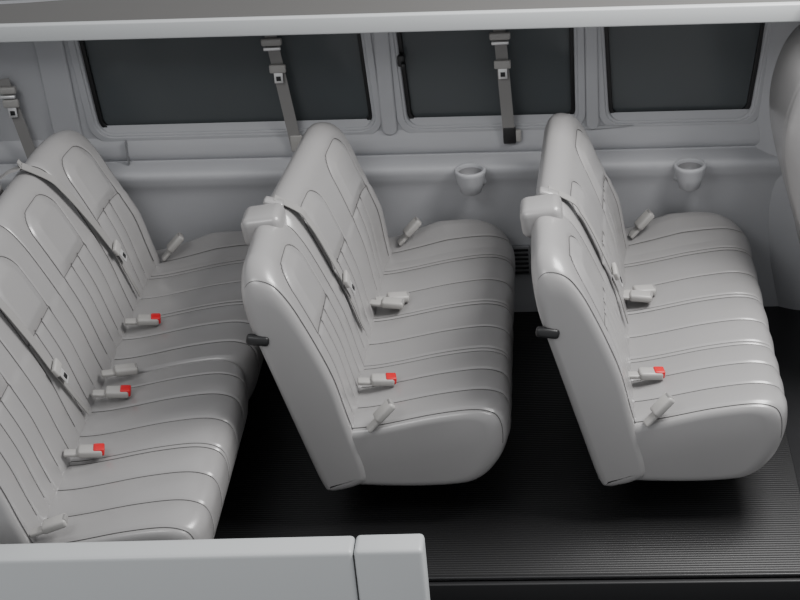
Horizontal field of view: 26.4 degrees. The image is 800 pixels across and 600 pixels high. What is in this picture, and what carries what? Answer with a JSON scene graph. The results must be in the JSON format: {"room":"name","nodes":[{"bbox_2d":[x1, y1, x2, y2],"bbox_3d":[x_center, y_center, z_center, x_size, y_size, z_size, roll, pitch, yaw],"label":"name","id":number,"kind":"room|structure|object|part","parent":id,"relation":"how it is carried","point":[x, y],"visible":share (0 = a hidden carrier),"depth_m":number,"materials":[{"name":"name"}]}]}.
{"room":"vehicle interior","nodes":[
{"label":"vehicle interior","id":0,"kind":"room"},
{"bbox_2d":[0,534,429,599],"bbox_3d":[-0.758,0.944,5.101,1.708,0.522,0.090,-2,29,6],"label":"wall","id":1,"kind":"structure","parent":0,"point":[389,566],"depth_m":4.96,"materials":[{"name":"paint"}]},
{"bbox_2d":[353,538,359,599],"bbox_3d":[-0.111,0.926,5.042,0.020,0.490,0.080,-2,29,6],"label":"gap","id":2,"kind":"object","parent":1,"relation":"attached to","point":[355,538],"visible":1,"depth_m":4.93,"materials":[{"name":"black plastic"}]},
{"bbox_3d":[-0.011,0.914,5.023,0.200,0.500,0.090,-2,29,6],"label":"panel","id":3,"kind":"part","parent":1,"relation":"part of","materials":[{"name":"paint"}]},
{"bbox_2d":[0,0,781,311],"bbox_3d":[0.085,-0.547,6.710,4.516,1.478,0.134,-2,29,6],"label":"wall","id":4,"kind":"structure","parent":0,"point":[193,188],"depth_m":6.70,"materials":[{"name":"plastic"}]},
{"bbox_2d":[0,78,34,158],"bbox_3d":[-1.502,-0.685,6.713,0.116,0.407,0.044,-2,29,6],"label":"belt","id":5,"kind":"object","parent":4,"relation":"attached to","point":[7,91],"visible":0.94,"depth_m":6.68,"materials":[{"name":"woven fabric webbing"},{"name":"plastic"},{"name":"steel"}]},
{"bbox_3d":[-1.516,-0.736,6.674,0.034,0.046,0.005,-2,29,6],"label":"tongue blade","id":6,"kind":"part","parent":5,"relation":"part of","materials":[{"name":"silver metal"}]},
{"bbox_2d":[33,41,82,134],"bbox_3d":[-1.337,-0.862,6.638,0.116,0.565,0.083,-2,29,6],"label":"pillar cover","id":7,"kind":"structure","parent":4,"relation":"attached to","point":[51,56],"depth_m":6.64,"materials":[{"name":"plastic"}]},
{"bbox_2d":[125,141,129,164],"bbox_3d":[-1.085,-0.585,6.782,0.004,0.100,0.020,-2,29,6],"label":"strip","id":8,"kind":"object","parent":4,"relation":"attached to","point":[128,159],"visible":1,"depth_m":6.78,"materials":[{"name":"grey plastic"}]},
{"bbox_2d":[67,33,380,141],"bbox_3d":[-0.675,-0.865,6.591,1.189,0.573,0.076,-2,29,6],"label":"bezel","id":9,"kind":"object","parent":4,"relation":"attached to","point":[376,125],"visible":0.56,"depth_m":6.68,"materials":[{"name":"plastic"}]},
{"bbox_2d":[79,33,371,127],"bbox_3d":[-0.673,-0.880,6.613,1.171,0.556,0.075,-2,29,6],"label":"gasket","id":10,"kind":"object","parent":4,"relation":"attached to","point":[102,122],"visible":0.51,"depth_m":6.63,"materials":[{"name":"black rubber"}]},
{"bbox_2d":[84,33,367,125],"bbox_3d":[-0.672,-0.887,6.623,1.163,0.547,0.061,-2,29,6],"label":"glass","id":11,"kind":"object","parent":4,"relation":"attached to","point":[198,79],"visible":0.49,"depth_m":6.64,"materials":[{"name":"grey glass"}]},
{"bbox_2d":[261,35,301,151],"bbox_3d":[-0.443,-0.827,6.559,0.144,0.580,0.050,-15,30,-18],"label":"belt","id":12,"kind":"object","parent":4,"relation":"attached to","point":[273,43],"visible":0.87,"depth_m":6.57,"materials":[{"name":"woven fabric webbing"},{"name":"plastic"},{"name":"steel"}]},
{"bbox_3d":[-0.465,-0.853,6.534,0.034,0.046,0.005,-2,29,6],"label":"tongue blade","id":13,"kind":"part","parent":12,"relation":"part of","materials":[{"name":"silver metal"}]},
{"bbox_3d":[-0.405,-0.616,6.696,0.050,0.070,0.012,-2,29,6],"label":"anchor plate","id":14,"kind":"part","parent":12,"relation":"part of","materials":[{"name":"grey plastic"}]},
{"bbox_2d":[373,32,396,134],"bbox_3d":[-0.060,-0.883,6.524,0.061,0.564,0.083,-2,29,6],"label":"pillar cover","id":15,"kind":"structure","parent":4,"relation":"attached to","point":[382,51],"depth_m":6.54,"materials":[{"name":"plastic"}]},
{"bbox_3d":[0.059,-0.887,6.539,4.516,0.715,0.110,-2,29,6],"label":"panel","id":16,"kind":"part","parent":4,"relation":"part of","materials":[{"name":"plastic"}]},
{"bbox_3d":[0.103,-0.303,6.826,4.500,0.938,0.102,-2,29,6],"label":"panel","id":17,"kind":"part","parent":4,"relation":"part of","materials":[{"name":"plastic"}]},
{"bbox_2d":[0,0,799,42],"bbox_3d":[-0.099,-1.145,6.368,5.200,0.066,0.689,0,29,8],"label":"roof skin","id":18,"kind":"structure","parent":4,"relation":"attached to","point":[57,10],"depth_m":6.11,"materials":[{"name":"white metal"}]},
{"bbox_3d":[-0.138,-0.987,6.086,5.200,0.066,0.034,0,29,8],"label":"roof edge","id":19,"kind":"part","parent":18,"relation":"part of","materials":[{"name":"white metal"}]},
{"bbox_2d":[397,53,405,67],"bbox_3d":[0.006,-0.910,6.494,0.033,0.050,0.050,-2,29,6],"label":"window latch","id":20,"kind":"object","parent":4,"relation":"attached to","point":[401,63],"visible":1,"depth_m":6.49,"materials":[{"name":"black plastic"}]},
{"bbox_2d":[454,163,485,195],"bbox_3d":[0.276,-0.468,6.627,0.124,0.107,0.154,-2,29,6],"label":"cup holder","id":21,"kind":"object","parent":4,"relation":"attached to","point":[470,177],"visible":1,"depth_m":6.58,"materials":[{"name":"plastic"}]},
{"bbox_2d":[401,28,570,117],"bbox_3d":[0.332,-0.904,6.532,0.724,0.541,0.060,-2,29,6],"label":"glass","id":22,"kind":"object","parent":4,"relation":"attached to","point":[450,73],"visible":0.5,"depth_m":6.55,"materials":[{"name":"grey glass"}]},
{"bbox_2d":[397,28,574,118],"bbox_3d":[0.331,-0.897,6.522,0.732,0.550,0.074,-2,29,6],"label":"gasket","id":23,"kind":"object","parent":4,"relation":"attached to","point":[571,30],"visible":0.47,"depth_m":6.54,"materials":[{"name":"black rubber"}]},
{"bbox_2d":[389,27,585,132],"bbox_3d":[0.329,-0.882,6.501,0.750,0.568,0.076,-2,29,6],"label":"bezel","id":24,"kind":"object","parent":4,"relation":"attached to","point":[401,120],"visible":0.38,"depth_m":6.56,"materials":[{"name":"plastic"}]},
{"bbox_2d":[489,29,521,143],"bbox_3d":[0.399,-0.853,6.483,0.105,0.577,0.064,-2,29,6],"label":"belt","id":25,"kind":"object","parent":4,"relation":"attached to","point":[511,135],"visible":0.95,"depth_m":6.50,"materials":[{"name":"woven fabric webbing"},{"name":"black plastic"},{"name":"steel"}]},
{"bbox_3d":[0.390,-0.860,6.462,0.034,0.046,0.005,-2,29,6],"label":"tongue blade","id":26,"kind":"part","parent":25,"relation":"part of","materials":[{"name":"silver metal"}]},
{"bbox_3d":[0.425,-0.639,6.616,0.050,0.070,0.012,-2,29,6],"label":"anchor plate","id":27,"kind":"part","parent":25,"relation":"part of","materials":[{"name":"black plastic"}]},
{"bbox_2d":[512,245,530,274],"bbox_3d":[0.482,-0.160,6.859,0.085,0.130,0.025,-2,29,6],"label":"air vent","id":28,"kind":"object","parent":4,"relation":"in","point":[522,252],"visible":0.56,"depth_m":6.85,"materials":[{"name":"grey plastic"}]},
{"bbox_2d":[582,27,631,129],"bbox_3d":[0.726,-0.896,6.453,0.319,0.563,0.083,-2,29,6],"label":"pillar cover","id":29,"kind":"structure","parent":4,"relation":"attached to","point":[591,33],"depth_m":6.48,"materials":[{"name":"plastic"}]},
{"bbox_2d":[608,23,760,111],"bbox_3d":[1.077,-0.917,6.465,0.661,0.540,0.060,-2,29,6],"label":"glass","id":30,"kind":"object","parent":4,"relation":"attached to","point":[692,67],"visible":0.71,"depth_m":6.48,"materials":[{"name":"grey glass"}]},
{"bbox_2d":[604,23,764,112],"bbox_3d":[1.077,-0.910,6.455,0.669,0.548,0.074,-2,29,6],"label":"gasket","id":31,"kind":"object","parent":4,"relation":"attached to","point":[762,25],"visible":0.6,"depth_m":6.46,"materials":[{"name":"black rubber"}]},
{"bbox_2d":[598,22,772,127],"bbox_3d":[1.075,-0.895,6.434,0.687,0.566,0.076,-2,29,6],"label":"bezel","id":32,"kind":"object","parent":4,"relation":"attached to","point":[754,115],"visible":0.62,"depth_m":6.53,"materials":[{"name":"plastic"}]},
{"bbox_2d":[673,158,705,190],"bbox_3d":[1.112,-0.481,6.551,0.124,0.107,0.154,-2,29,6],"label":"cup holder","id":33,"kind":"object","parent":4,"relation":"attached to","point":[689,172],"visible":1,"depth_m":6.51,"materials":[{"name":"plastic"}]},
{"bbox_2d":[755,22,799,309],"bbox_3d":[1.552,-0.570,6.552,0.390,1.400,0.194,-2,29,6],"label":"trim","id":34,"kind":"structure","parent":4,"relation":"attached to","point":[784,244],"depth_m":6.67,"materials":[{"name":"plastic"}]},
{"bbox_2d":[214,306,799,581],"bbox_3d":[0.253,0.492,6.280,4.400,0.055,1.760,-2,29,6],"label":"floor","id":35,"kind":"structure","parent":0,"point":[543,507],"depth_m":5.82,"materials":[{"name":"black rubber"}]},
{"bbox_2d":[0,130,263,543],"bbox_3d":[-0.983,0.148,5.928,0.925,1.056,1.980,-2,29,6],"label":"seat","id":36,"kind":"object","parent":35,"relation":"on","point":[129,372],"visible":0.9,"depth_m":5.78,"materials":[{"name":"grey leather"}]},
{"bbox_3d":[-1.105,0.246,5.602,0.005,0.052,0.034,-21,39,16],"label":"tongue blade","id":37,"kind":"part","parent":36,"relation":"part of","materials":[{"name":"silver metal"}]},
{"bbox_3d":[-1.200,0.129,5.901,0.424,0.863,1.920,-2,29,6],"label":"backrest","id":38,"kind":"part","parent":36,"relation":"part of","materials":[{"name":"grey leather"}]},
{"bbox_3d":[-1.033,-0.169,6.352,0.005,0.052,0.034,-21,39,16],"label":"tongue blade","id":39,"kind":"part","parent":36,"relation":"part of","materials":[{"name":"silver metal"}]},
{"bbox_2d":[35,360,247,542],"bbox_3d":[-0.851,0.579,5.594,0.619,0.305,1.000,-2,29,6],"label":"cushion","id":40,"kind":"object","parent":36,"relation":"on","point":[149,453],"depth_m":5.49,"materials":[{"name":"grey leather"}]},
{"bbox_2d":[106,231,263,400],"bbox_3d":[-0.780,0.089,6.455,0.619,0.330,0.975,-2,29,6],"label":"cushion","id":41,"kind":"object","parent":36,"relation":"on","point":[179,304],"depth_m":6.30,"materials":[{"name":"grey leather"}]},
{"bbox_2d":[241,122,514,490],"bbox_3d":[-0.035,-0.013,6.127,0.875,1.014,1.421,-2,29,6],"label":"seat","id":42,"kind":"object","parent":35,"relation":"on","point":[390,360],"visible":1,"depth_m":5.76,"materials":[{"name":"grey leather"}]},
{"bbox_3d":[-0.251,-0.034,6.082,0.383,0.845,1.310,-2,29,6],"label":"backrest","id":43,"kind":"part","parent":42,"relation":"part of","materials":[{"name":"grey leather"}]},
{"bbox_3d":[-0.167,-0.047,5.902,0.005,0.052,0.034,-19,40,14],"label":"tongue blade","id":44,"kind":"part","parent":42,"relation":"part of","materials":[{"name":"silver metal"}]},
{"bbox_2d":[352,219,514,485],"bbox_3d":[0.106,0.147,6.215,0.619,0.333,1.402,-2,29,6],"label":"cushion","id":45,"kind":"object","parent":42,"relation":"on","point":[432,345],"depth_m":5.89,"materials":[{"name":"grey leather"}]},
{"bbox_2d":[428,572,799,580],"bbox_3d":[0.705,0.882,5.445,3.200,0.012,0.012,-2,29,6],"label":"door sill","id":46,"kind":"structure","parent":35,"relation":"on","point":[758,574],"depth_m":5.44,"materials":[{"name":"black plastic"}]},
{"bbox_2d":[520,113,787,485],"bbox_3d":[0.871,-0.038,6.039,0.850,1.014,1.421,-2,29,6],"label":"seat","id":47,"kind":"object","parent":35,"relation":"on","point":[656,330],"visible":1,"depth_m":5.63,"materials":[{"name":"grey leather"}]},
{"bbox_3d":[0.665,-0.060,5.993,0.380,0.846,1.310,-2,29,6],"label":"backrest","id":48,"kind":"part","parent":47,"relation":"part of","materials":[{"name":"grey leather"}]},
{"bbox_2d":[598,212,787,480],"bbox_3d":[1.000,0.122,6.128,0.619,0.333,1.402,-2,29,6],"label":"cushion","id":49,"kind":"object","parent":47,"relation":"on","point":[704,399],"depth_m":5.71,"materials":[{"name":"grey leather"}]},
{"bbox_2d":[769,25,799,242],"bbox_3d":[1.723,-0.412,6.118,0.764,1.475,0.560,-2,29,6],"label":"seat","id":50,"kind":"object","parent":35,"relation":"on","point":[784,97],"visible":1,"depth_m":5.89,"materials":[{"name":"grey leather"}]},
{"bbox_2d":[429,578,799,599],"bbox_3d":[0.763,1.000,5.488,3.200,0.240,0.020,-2,29,6],"label":"sill","id":51,"kind":"structure","parent":0,"point":[732,588],"depth_m":5.44,"materials":[{"name":"black rubber"}]}
]}

